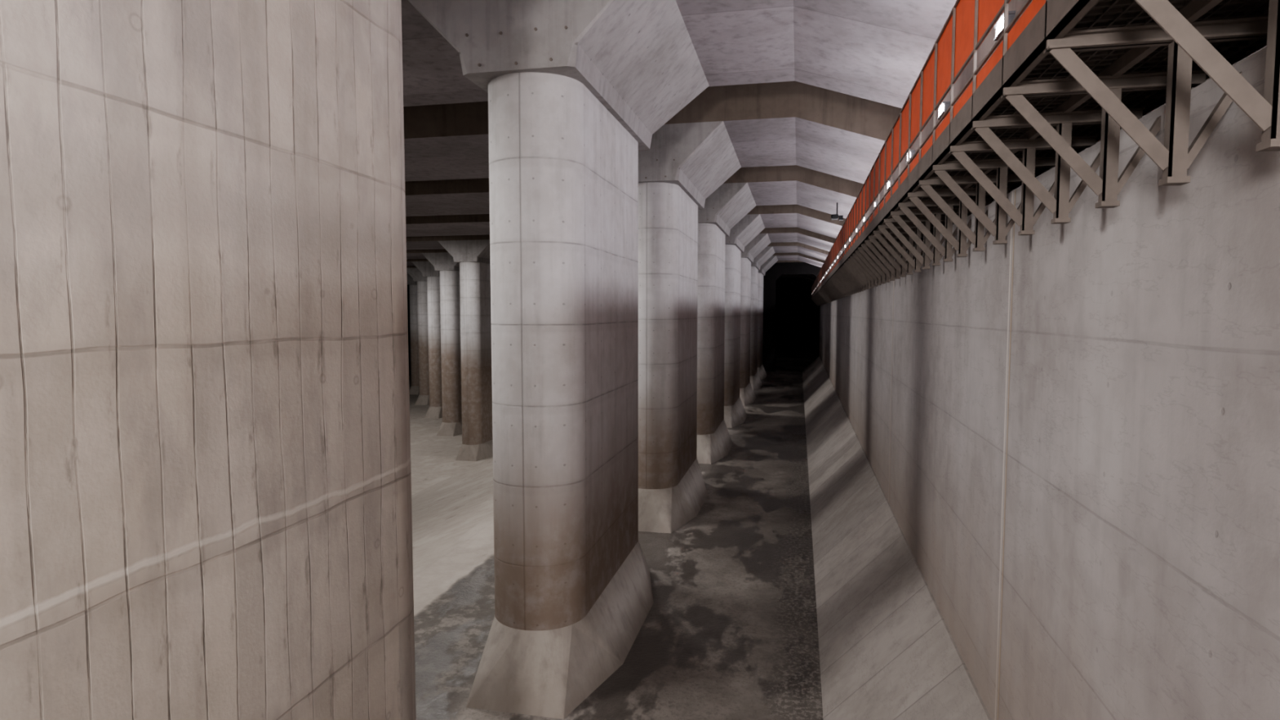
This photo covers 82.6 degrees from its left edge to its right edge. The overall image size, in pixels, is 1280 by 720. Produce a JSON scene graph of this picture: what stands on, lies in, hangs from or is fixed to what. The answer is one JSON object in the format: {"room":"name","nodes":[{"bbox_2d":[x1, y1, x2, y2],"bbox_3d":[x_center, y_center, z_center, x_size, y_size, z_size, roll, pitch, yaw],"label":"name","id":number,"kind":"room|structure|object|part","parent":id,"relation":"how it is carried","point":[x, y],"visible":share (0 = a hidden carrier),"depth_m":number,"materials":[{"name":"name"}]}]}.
{"room":"underground flood tank","nodes":[
{"label":"underground flood tank","id":0,"kind":"room"},
{"bbox_2d":[407,284,410,375],"bbox_3d":[-65.468,-3.308,86.324,0.600,25.000,159.000,1,4,12],"label":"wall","id":1,"kind":"structure","parent":0,"point":[408,301],"depth_m":157.09,"materials":[{"name":"concrete"}]},
{"bbox_2d":[408,351,822,719],"bbox_3d":[-23.789,6.260,77.878,84.700,7.000,159.000,1,4,12],"label":"floor","id":2,"kind":"structure","parent":0,"point":[729,631],"depth_m":20.80,"materials":[{"name":"concrete"}]},
{"bbox_2d":[0,0,416,719],"bbox_3d":[-4.154,0.243,5.970,5.400,14.380,8.650,1,4,12],"label":"concrete pillar","id":3,"kind":"structure","parent":2,"relation":"on","point":[206,513],"depth_m":5.41,"materials":[{"name":"concrete"}]},
{"bbox_2d":[406,272,418,395],"bbox_3d":[-36.883,-4.567,124.656,5.400,20.180,8.650,1,4,12],"label":"concrete pillar","id":4,"kind":"structure","parent":2,"relation":"on","point":[414,389],"depth_m":121.16,"materials":[{"name":"concrete"}]},
{"bbox_2d":[406,267,429,404],"bbox_3d":[-31.437,-3.687,111.120,5.400,20.180,8.650,1,4,12],"label":"concrete pillar","id":5,"kind":"structure","parent":2,"relation":"on","point":[423,398],"depth_m":107.60,"materials":[{"name":"concrete"}]},
{"bbox_2d":[411,261,442,418],"bbox_3d":[-25.991,-2.807,97.585,5.400,20.180,8.650,1,4,12],"label":"concrete pillar","id":6,"kind":"structure","parent":2,"relation":"on","point":[434,411],"depth_m":94.08,"materials":[{"name":"concrete"}]},
{"bbox_2d":[422,252,462,435],"bbox_3d":[-20.643,-1.929,84.070,5.400,20.180,8.650,1,4,12],"label":"concrete pillar","id":7,"kind":"structure","parent":2,"relation":"on","point":[443,262],"depth_m":80.67,"materials":[{"name":"concrete"}]},
{"bbox_2d":[437,239,493,461],"bbox_3d":[-15.100,-1.047,70.513,5.400,20.180,8.650,1,4,12],"label":"concrete pillar","id":8,"kind":"structure","parent":2,"relation":"on","point":[473,258],"depth_m":67.27,"materials":[{"name":"concrete"}]},
{"bbox_2d":[407,0,709,719],"bbox_3d":[-1.544,-0.537,17.965,5.400,14.380,8.650,1,4,12],"label":"concrete pillar","id":9,"kind":"structure","parent":2,"relation":"on","point":[575,89],"depth_m":14.71,"materials":[{"name":"concrete"}]},
{"bbox_2d":[638,120,741,533],"bbox_3d":[1.023,-1.304,29.764,5.400,14.380,8.650,1,4,12],"label":"concrete pillar","id":10,"kind":"structure","parent":2,"relation":"on","point":[684,164],"depth_m":26.43,"materials":[{"name":"concrete"}]},
{"bbox_2d":[696,182,756,464],"bbox_3d":[3.591,-2.071,41.564,5.400,14.380,8.650,1,4,12],"label":"concrete pillar","id":11,"kind":"structure","parent":2,"relation":"on","point":[730,202],"depth_m":38.31,"materials":[{"name":"concrete"}]},
{"bbox_2d":[724,213,764,427],"bbox_3d":[6.158,-2.838,53.363,5.400,14.380,8.650,1,4,12],"label":"concrete pillar","id":12,"kind":"structure","parent":2,"relation":"on","point":[749,226],"depth_m":50.19,"materials":[{"name":"concrete"}]},
{"bbox_2d":[739,233,770,405],"bbox_3d":[8.725,-3.605,65.163,5.400,14.380,8.650,1,4,12],"label":"concrete pillar","id":13,"kind":"structure","parent":2,"relation":"on","point":[747,395],"depth_m":62.05,"materials":[{"name":"concrete"}]},
{"bbox_2d":[750,246,774,390],"bbox_3d":[11.293,-4.373,76.963,5.400,14.380,8.650,1,4,12],"label":"concrete pillar","id":14,"kind":"structure","parent":2,"relation":"on","point":[755,381],"depth_m":73.92,"materials":[{"name":"concrete"}]},
{"bbox_2d":[757,255,777,379],"bbox_3d":[13.860,-5.140,88.762,5.400,14.380,8.650,1,4,12],"label":"concrete pillar","id":15,"kind":"structure","parent":2,"relation":"on","point":[772,260],"depth_m":85.75,"materials":[{"name":"concrete"}]},
{"bbox_2d":[802,355,991,719],"bbox_3d":[11.040,3.912,43.485,2.130,2.150,107.000,1,4,12],"label":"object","id":16,"kind":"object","parent":2,"relation":"on","point":[887,651],"depth_m":16.66,"materials":[{"name":"concrete"}]},
{"bbox_2d":[401,0,956,282],"bbox_3d":[-23.495,-12.296,76.608,85.300,3.720,159.000,1,4,12],"label":"ceiling","id":17,"kind":"structure","parent":0,"point":[807,95],"depth_m":24.46,"materials":[{"name":"concrete"}]},
{"bbox_2d":[831,202,843,220],"bbox_3d":[10.328,-7.789,38.188,0.600,0.910,0.650,1,4,12],"label":"security camera","id":18,"kind":"object","parent":17,"relation":"attached to","point":[834,216],"visible":1,"depth_m":38.04,"materials":[{"name":"black plastic"}]},
{"bbox_2d":[762,262,822,371],"bbox_3d":[18.582,-5.643,96.495,11.300,14.340,0.800,1,4,12],"label":"wall","id":19,"kind":"structure","parent":0,"point":[776,270],"depth_m":96.25,"materials":[{"name":"concrete"}]},
{"bbox_2d":[774,278,820,359],"bbox_3d":[-4.267,-7.744,154.552,90.000,25.000,0.600,1,4,12],"label":"tunnel opening","id":20,"kind":"structure","parent":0,"point":[797,315],"depth_m":146.39,"materials":[{"name":"concrete"}]},
{"bbox_2d":[818,0,1279,719],"bbox_3d":[12.667,-3.973,42.619,1.200,18.000,107.000,1,4,12],"label":"wall","id":21,"kind":"structure","parent":0,"point":[1070,431],"depth_m":6.62,"materials":[{"name":"concrete"}]},
{"bbox_2d":[874,200,878,208],"bbox_3d":[8.421,-5.247,24.899,0.830,0.300,0.480,1,4,12],"label":"floodlight","id":22,"kind":"object","parent":21,"relation":"attached to","point":[876,203],"visible":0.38,"depth_m":24.75,"materials":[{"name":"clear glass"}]},
{"bbox_2d":[886,180,894,190],"bbox_3d":[7.572,-4.993,20.998,0.830,0.300,0.480,1,4,12],"label":"floodlight","id":23,"kind":"object","parent":21,"relation":"attached to","point":[888,184],"visible":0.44,"depth_m":20.89,"materials":[{"name":"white glass"}]},
{"bbox_2d":[906,149,916,162],"bbox_3d":[6.723,-4.739,17.097,0.830,0.300,0.480,1,4,12],"label":"floodlight","id":24,"kind":"object","parent":21,"relation":"attached to","point":[912,152],"visible":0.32,"depth_m":16.95,"materials":[{"name":"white glass"}]},
{"bbox_2d":[994,10,1015,40],"bbox_3d":[5.026,-4.232,9.296,0.830,0.300,0.480,1,4,12],"label":"floodlight","id":25,"kind":"object","parent":21,"relation":"attached to","point":[998,26],"visible":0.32,"depth_m":9.30,"materials":[{"name":"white glass"}]},
{"bbox_2d":[811,0,1279,306],"bbox_3d":[12.554,-5.066,46.161,1.710,2.460,100.000,1,4,12],"label":"walkway","id":26,"kind":"object","parent":21,"relation":"attached to","point":[1065,79],"visible":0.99,"depth_m":6.45,"materials":[{"name":"grey metal"}]},
{"bbox_3d":[11.731,-5.557,46.308,0.025,1.462,100.000,1,4,12],"label":"guard rail","id":27,"kind":"part","parent":26,"relation":"part of","materials":[{"name":"metal"}]},
{"bbox_2d":[937,101,950,119],"bbox_3d":[5.875,-4.486,13.197,0.830,0.300,0.480,1,4,12],"label":"floodlight","id":28,"kind":"object","parent":26,"relation":"attached to","point":[944,105],"visible":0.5,"depth_m":13.09,"materials":[{"name":"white glass"}]}
]}

